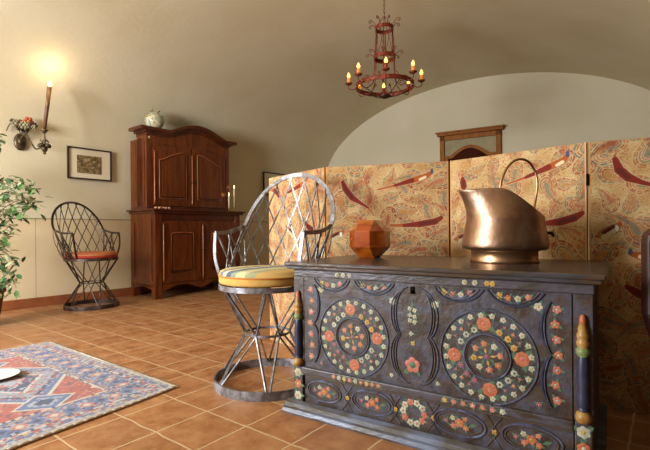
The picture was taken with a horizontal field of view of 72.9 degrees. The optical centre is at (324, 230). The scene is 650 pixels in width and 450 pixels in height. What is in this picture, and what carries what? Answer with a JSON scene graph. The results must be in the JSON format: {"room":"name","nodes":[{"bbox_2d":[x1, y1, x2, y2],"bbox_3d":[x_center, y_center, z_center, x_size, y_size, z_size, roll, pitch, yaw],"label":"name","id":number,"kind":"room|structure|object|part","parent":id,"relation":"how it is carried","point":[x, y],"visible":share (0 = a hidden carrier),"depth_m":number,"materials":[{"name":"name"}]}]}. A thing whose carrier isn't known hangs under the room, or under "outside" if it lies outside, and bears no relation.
{"room":"traditional dwelling","nodes":[
{"label":"traditional dwelling","id":0,"kind":"room"},
{"bbox_2d":[0,287,5,313],"bbox_3d":[-2.516,0.563,3.200,0.324,0.275,0.324,0,0,0],"label":"pot","id":1,"kind":"object","parent":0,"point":[1,292],"depth_m":3.24,"materials":[{"name":"ceramic"}]},
{"bbox_2d":[0,145,268,221],"bbox_3d":[-2.156,-0.028,4.793,0.151,1.450,8.500,0,0,39],"label":"wall","id":2,"kind":"structure","parent":0,"point":[107,200],"depth_m":4.32,"materials":[{"name":"paint"}]},
{"bbox_2d":[6,82,51,154],"bbox_3d":[-2.574,-0.976,3.889,0.408,0.632,0.164,0,0,8],"label":"wall sconce","id":3,"kind":"object","parent":2,"relation":"attached to","point":[24,125],"visible":1,"depth_m":3.86,"materials":[{"name":"brown metal"}]},
{"bbox_3d":[-2.729,-0.793,3.940,0.050,0.156,0.102,0,0,39],"label":"plate","id":4,"kind":"part","parent":3,"relation":"part of","materials":[{"name":"brown metal"}]},
{"bbox_3d":[-2.565,-0.769,3.861,0.339,0.217,0.106,0,0,9],"label":"arm","id":5,"kind":"part","parent":3,"relation":"part of","materials":[{"name":"brown metal"}]},
{"bbox_2d":[43,86,51,128],"bbox_3d":[-2.422,-1.066,3.838,0.091,0.378,0.037,0,0,19],"label":"candle","id":6,"kind":"object","parent":3,"relation":"on","point":[48,93],"depth_m":3.82,"materials":[{"name":"wax"}]},
{"bbox_2d":[67,146,111,181],"bbox_3d":[-2.348,-0.660,4.399,0.024,0.312,0.422,0,0,39],"label":"framed picture","id":7,"kind":"object","parent":2,"relation":"attached to","point":[82,163],"visible":1,"depth_m":4.39,"materials":[{"name":"beige paper"}]},
{"bbox_2d":[77,155,101,174],"bbox_3d":[-2.353,-0.654,4.395,0.003,0.176,0.234,0,0,39],"label":"print","id":8,"kind":"object","parent":7,"relation":"attached to","point":[86,164],"depth_m":4.39},
{"bbox_2d":[1,280,218,310],"bbox_3d":[-2.373,0.656,4.375,0.015,0.085,7.570,0,0,39],"label":"baseboard","id":9,"kind":"structure","parent":2,"relation":"attached to","point":[57,299],"depth_m":4.21,"materials":[{"name":"wood"}]},
{"bbox_2d":[0,218,268,300],"bbox_3d":[-2.381,0.293,4.385,0.010,0.813,7.580,0,0,39],"label":"wainscoting","id":10,"kind":"structure","parent":2,"relation":"attached to","point":[44,272],"depth_m":4.24,"materials":[{"name":"beige paint"}]},
{"bbox_2d":[263,172,285,194],"bbox_3d":[-0.716,-0.674,6.418,0.024,0.320,0.495,0,0,39],"label":"framed picture","id":11,"kind":"object","parent":2,"relation":"attached to","point":[266,175],"visible":0.26,"depth_m":6.29,"materials":[{"name":"black wood"}]},
{"bbox_2d":[0,0,649,176],"bbox_3d":[-0.116,-1.519,3.037,5.550,1.500,8.650,0,0,39],"label":"ceiling","id":12,"kind":"structure","parent":0,"point":[267,77],"depth_m":4.40,"materials":[{"name":"paint"}]},
{"bbox_2d":[345,0,424,98],"bbox_3d":[0.514,-1.599,3.800,0.641,0.930,0.641,0,0,-16],"label":"chandelier","id":13,"kind":"object","parent":12,"relation":"hanging from","point":[384,95],"visible":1,"depth_m":3.75,"materials":[{"name":"metal"}]},
{"bbox_3d":[0.226,-1.250,3.833,0.102,0.062,0.065,0,0,0],"label":"candle arm","id":14,"kind":"part","parent":13,"relation":"part of","materials":[{"name":"metal"}]},
{"bbox_3d":[0.290,-1.250,3.608,0.096,0.062,0.064,0,0,-14],"label":"candle arm","id":15,"kind":"part","parent":13,"relation":"part of","materials":[{"name":"metal"}]},
{"bbox_3d":[0.511,-1.910,3.800,0.111,0.308,0.111,0,0,45],"label":"chain","id":16,"kind":"part","parent":13,"relation":"part of","materials":[{"name":"brown metal"}]},
{"bbox_3d":[0.709,-1.254,3.573,0.064,0.062,0.096,0,0,-14],"label":"candle arm","id":17,"kind":"part","parent":13,"relation":"part of","materials":[{"name":"metal"}]},
{"bbox_3d":[0.808,-1.254,3.767,0.102,0.062,0.065,0,0,0],"label":"candle arm","id":18,"kind":"part","parent":13,"relation":"part of","materials":[{"name":"metal"}]},
{"bbox_2d":[0,286,649,449],"bbox_3d":[0.332,0.737,3.136,6.800,0.120,9.700,0,0,37],"label":"floor","id":19,"kind":"structure","parent":0,"point":[183,337],"depth_m":2.06,"materials":[{"name":"tile"}]},
{"bbox_2d":[0,133,51,313],"bbox_3d":[-2.482,-0.025,3.101,1.041,1.450,0.745,0,0,35],"label":"potted ficus","id":20,"kind":"object","parent":19,"relation":"on","point":[4,242],"visible":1,"depth_m":3.13,"materials":[{"name":"plant"}]},
{"bbox_2d":[51,201,120,310],"bbox_3d":[-2.150,0.212,4.027,0.494,0.970,0.520,0,0,24],"label":"chair","id":21,"kind":"object","parent":19,"relation":"on","point":[114,301],"visible":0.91,"depth_m":4.00,"materials":[{"name":"grey metal"}]},
{"bbox_3d":[-2.250,0.122,3.830,0.241,0.269,0.077,0,0,24],"label":"arm","id":22,"kind":"part","parent":21,"relation":"part of","materials":[{"name":"brown metal"}]},
{"bbox_2d":[64,251,117,258],"bbox_3d":[-2.133,0.220,4.020,0.441,0.058,0.441,0,0,0],"label":"seat cushion","id":23,"kind":"object","parent":21,"relation":"on","point":[82,254],"visible":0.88,"depth_m":3.87,"materials":[{"name":"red fabric"}]},
{"bbox_3d":[-2.071,0.120,4.234,0.241,0.269,0.077,0,0,24],"label":"arm","id":24,"kind":"part","parent":21,"relation":"part of","materials":[{"name":"brown metal"}]},
{"bbox_2d":[0,342,178,449],"bbox_3d":[-1.696,0.688,1.465,1.520,0.011,2.035,0,0,37],"label":"oriental rug","id":25,"kind":"object","parent":19,"relation":"on","point":[58,387],"visible":0.97,"depth_m":1.87,"materials":[{"name":"fabric"}]},
{"bbox_2d":[0,369,20,379],"bbox_3d":[-1.530,0.672,2.015,0.228,0.015,0.194,0,0,-34],"label":"dish","id":26,"kind":"object","parent":25,"relation":"on","point":[4,373],"visible":1,"depth_m":2.06,"materials":[{"name":"white ceramic"}]},
{"bbox_2d":[126,124,245,299],"bbox_3d":[-1.543,-0.236,4.951,0.540,1.857,1.230,0,0,39],"label":"tall cabinet","id":27,"kind":"object","parent":19,"relation":"on","point":[185,170],"visible":0.95,"depth_m":4.68,"materials":[{"name":"brown wood"}]},
{"bbox_2d":[143,109,163,127],"bbox_3d":[-1.798,-1.161,4.618,0.206,0.206,0.216,0,0,0],"label":"ceramic vase","id":28,"kind":"object","parent":27,"relation":"on","point":[154,119],"visible":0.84,"depth_m":4.56,"materials":[{"name":"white ceramic"}]},
{"bbox_3d":[-1.757,-0.551,4.537,0.017,0.552,0.014,0,0,39],"label":"door moulding","id":29,"kind":"part","parent":27,"relation":"part of","materials":[{"name":"brown wood"}]},
{"bbox_3d":[-1.636,0.223,4.463,0.017,0.583,0.014,0,0,39],"label":"door moulding","id":30,"kind":"part","parent":27,"relation":"part of","materials":[{"name":"brown wood"}]},
{"bbox_3d":[-1.625,-0.587,4.706,0.026,0.650,0.450,0,0,39],"label":"door","id":31,"kind":"part","parent":27,"relation":"part of","materials":[{"name":"brown wood"}]},
{"bbox_3d":[-1.501,0.222,4.640,0.024,0.630,0.455,0,0,39],"label":"door","id":32,"kind":"part","parent":27,"relation":"part of","materials":[{"name":"brown wood"}]},
{"bbox_3d":[-1.550,-1.075,4.942,0.260,0.180,1.215,0,0,39],"label":"crown moulding","id":33,"kind":"part","parent":27,"relation":"part of","materials":[{"name":"brown wood"}]},
{"bbox_2d":[126,208,245,214],"bbox_3d":[-1.530,-0.198,4.966,0.540,0.044,1.190,0,0,39],"label":"countertop","id":34,"kind":"structure","parent":27,"relation":"on","point":[152,210],"depth_m":4.63,"materials":[{"name":"brown wood"}]},
{"bbox_2d":[228,194,229,210],"bbox_3d":[-1.137,-0.335,5.214,0.056,0.223,0.056,0,0,0],"label":"candlestick","id":35,"kind":"object","parent":34,"relation":"on","point":[228,194],"visible":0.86,"depth_m":5.21,"materials":[{"name":"white wax"}]},
{"bbox_2d":[233,187,234,210],"bbox_3d":[-1.094,-0.383,5.300,0.056,0.318,0.056,0,0,0],"label":"candlestick","id":36,"kind":"object","parent":34,"relation":"on","point":[234,187],"visible":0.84,"depth_m":5.29,"materials":[{"name":"white wax"}]},
{"bbox_3d":[-1.474,-0.553,4.887,0.017,0.552,0.014,0,0,39],"label":"door moulding","id":37,"kind":"part","parent":27,"relation":"part of","materials":[{"name":"brown wood"}]},
{"bbox_3d":[-1.339,0.221,4.831,0.017,0.583,0.014,0,0,39],"label":"door moulding","id":38,"kind":"part","parent":27,"relation":"part of","materials":[{"name":"brown wood"}]},
{"bbox_3d":[-1.332,-0.589,5.068,0.026,0.650,0.450,0,0,39],"label":"door","id":39,"kind":"part","parent":27,"relation":"part of","materials":[{"name":"brown wood"}]},
{"bbox_3d":[-1.196,0.220,5.017,0.024,0.630,0.415,0,0,39],"label":"door","id":40,"kind":"part","parent":27,"relation":"part of","materials":[{"name":"brown wood"}]},
{"bbox_2d":[213,173,334,401],"bbox_3d":[-0.254,0.197,1.997,0.520,0.970,0.504,0,0,29],"label":"chair","id":41,"kind":"object","parent":19,"relation":"on","point":[266,396],"visible":0.72,"depth_m":2.03,"materials":[{"name":"grey metal"}]},
{"bbox_3d":[-0.436,0.107,2.115,0.086,0.269,0.241,0,0,29],"label":"arm","id":42,"kind":"part","parent":41,"relation":"part of","materials":[{"name":"metal"}]},
{"bbox_2d":[218,265,293,287],"bbox_3d":[-0.260,0.199,1.985,0.431,0.072,0.431,0,0,-40],"label":"seat cushion","id":43,"kind":"object","parent":41,"relation":"on","point":[252,276],"visible":0.75,"depth_m":1.80,"materials":[{"name":"fabric"}]},
{"bbox_3d":[-0.058,0.104,1.906,0.086,0.269,0.241,0,0,29],"label":"arm","id":44,"kind":"part","parent":41,"relation":"part of","materials":[{"name":"metal"}]},
{"bbox_2d":[282,254,607,449],"bbox_3d":[0.430,0.396,1.621,1.030,0.562,0.611,0,0,33],"label":"chest","id":45,"kind":"object","parent":19,"relation":"on","point":[417,352],"visible":1,"depth_m":1.36,"materials":[{"name":"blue wood"}]},
{"bbox_3d":[-0.095,0.411,1.657,0.052,0.472,0.017,0,0,33],"label":"corner post","id":46,"kind":"part","parent":45,"relation":"part of","materials":[{"name":"paint"}]},
{"bbox_2d":[350,220,389,257],"bbox_3d":[0.191,0.037,1.878,0.160,0.160,0.160,0,0,29],"label":"wooden box","id":47,"kind":"object","parent":45,"relation":"on","point":[368,238],"visible":1,"depth_m":1.82,"materials":[{"name":"orange wood"}]},
{"bbox_3d":[0.278,0.192,1.410,0.014,0.024,0.012,0,0,33],"label":"keyhole plate","id":48,"kind":"part","parent":45,"relation":"part of","materials":[{"name":"black metal"}]},
{"bbox_3d":[0.287,0.520,1.405,0.886,0.035,0.021,0,0,33],"label":"rail","id":49,"kind":"part","parent":45,"relation":"part of","materials":[{"name":"brown wood"}]},
{"bbox_3d":[0.288,0.330,1.410,0.880,0.364,0.009,0,0,33],"label":"panel","id":50,"kind":"part","parent":45,"relation":"part of","materials":[{"name":"paint"}]},
{"bbox_3d":[0.291,0.587,1.410,0.882,0.105,0.008,0,0,33],"label":"panel","id":51,"kind":"part","parent":45,"relation":"part of","materials":[{"name":"paint"}]},
{"bbox_3d":[0.434,0.128,1.631,1.030,0.026,0.586,0,0,33],"label":"lid","id":52,"kind":"part","parent":45,"relation":"part of","materials":[{"name":"brown wood"}]},
{"bbox_2d":[458,158,554,263],"bbox_3d":[0.641,-0.073,1.579,0.287,0.372,0.284,0,0,42],"label":"copper coal scuttle","id":53,"kind":"object","parent":45,"relation":"on","point":[501,227],"visible":1,"depth_m":1.48,"materials":[{"name":"gold metal"}]},
{"bbox_3d":[0.695,-0.152,1.569,0.173,0.215,0.025,0,0,-19],"label":"hoop handle","id":54,"kind":"part","parent":53,"relation":"part of","materials":[{"name":"orange metal"}]},
{"bbox_3d":[0.675,0.403,1.152,0.058,0.468,0.017,0,0,33],"label":"corner post","id":55,"kind":"part","parent":45,"relation":"part of","materials":[{"name":"paint"}]},
{"bbox_2d":[269,137,649,413],"bbox_3d":[0.522,0.171,2.075,2.193,1.010,0.210,0,0,33],"label":"folding screen","id":56,"kind":"object","parent":19,"relation":"on","point":[411,200],"visible":0.48,"depth_m":1.78,"materials":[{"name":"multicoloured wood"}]},
{"bbox_3d":[-0.164,0.176,2.529,0.024,1.010,0.572,0,0,-37],"label":"panel","id":57,"kind":"part","parent":56,"relation":"part of","materials":[{"name":"fabric"}]},
{"bbox_3d":[0.307,0.172,2.218,0.613,1.010,0.024,0,0,16],"label":"panel","id":58,"kind":"part","parent":56,"relation":"part of","materials":[{"name":"fabric"}]},
{"bbox_3d":[0.814,0.169,1.910,0.024,1.010,0.587,0,0,-43],"label":"panel","id":59,"kind":"part","parent":56,"relation":"part of","materials":[{"name":"fabric"}]},
{"bbox_3d":[1.231,0.165,1.589,0.476,1.010,0.024,0,0,25],"label":"panel","id":60,"kind":"part","parent":56,"relation":"part of","materials":[{"name":"fabric"}]},
{"bbox_2d":[641,228,649,336],"bbox_3d":[1.039,0.321,0.991,0.390,0.702,0.385,0,0,4],"label":"chair","id":61,"kind":"object","parent":19,"relation":"on","point":[645,240],"visible":1,"depth_m":1.17,"materials":[{"name":"leather"}]},
{"bbox_2d":[328,72,649,259],"bbox_3d":[2.259,-0.788,6.056,5.800,2.900,0.150,0,0,32],"label":"wall","id":62,"kind":"structure","parent":0,"point":[538,110],"depth_m":5.83,"materials":[{"name":"paint"}]},
{"bbox_2d":[435,124,505,256],"bbox_3d":[1.999,-0.366,6.077,0.930,2.060,0.090,0,0,32],"label":"door","id":63,"kind":"structure","parent":62,"relation":"in","point":[480,141],"depth_m":6.09,"materials":[{"name":"brown wood"}]}
]}

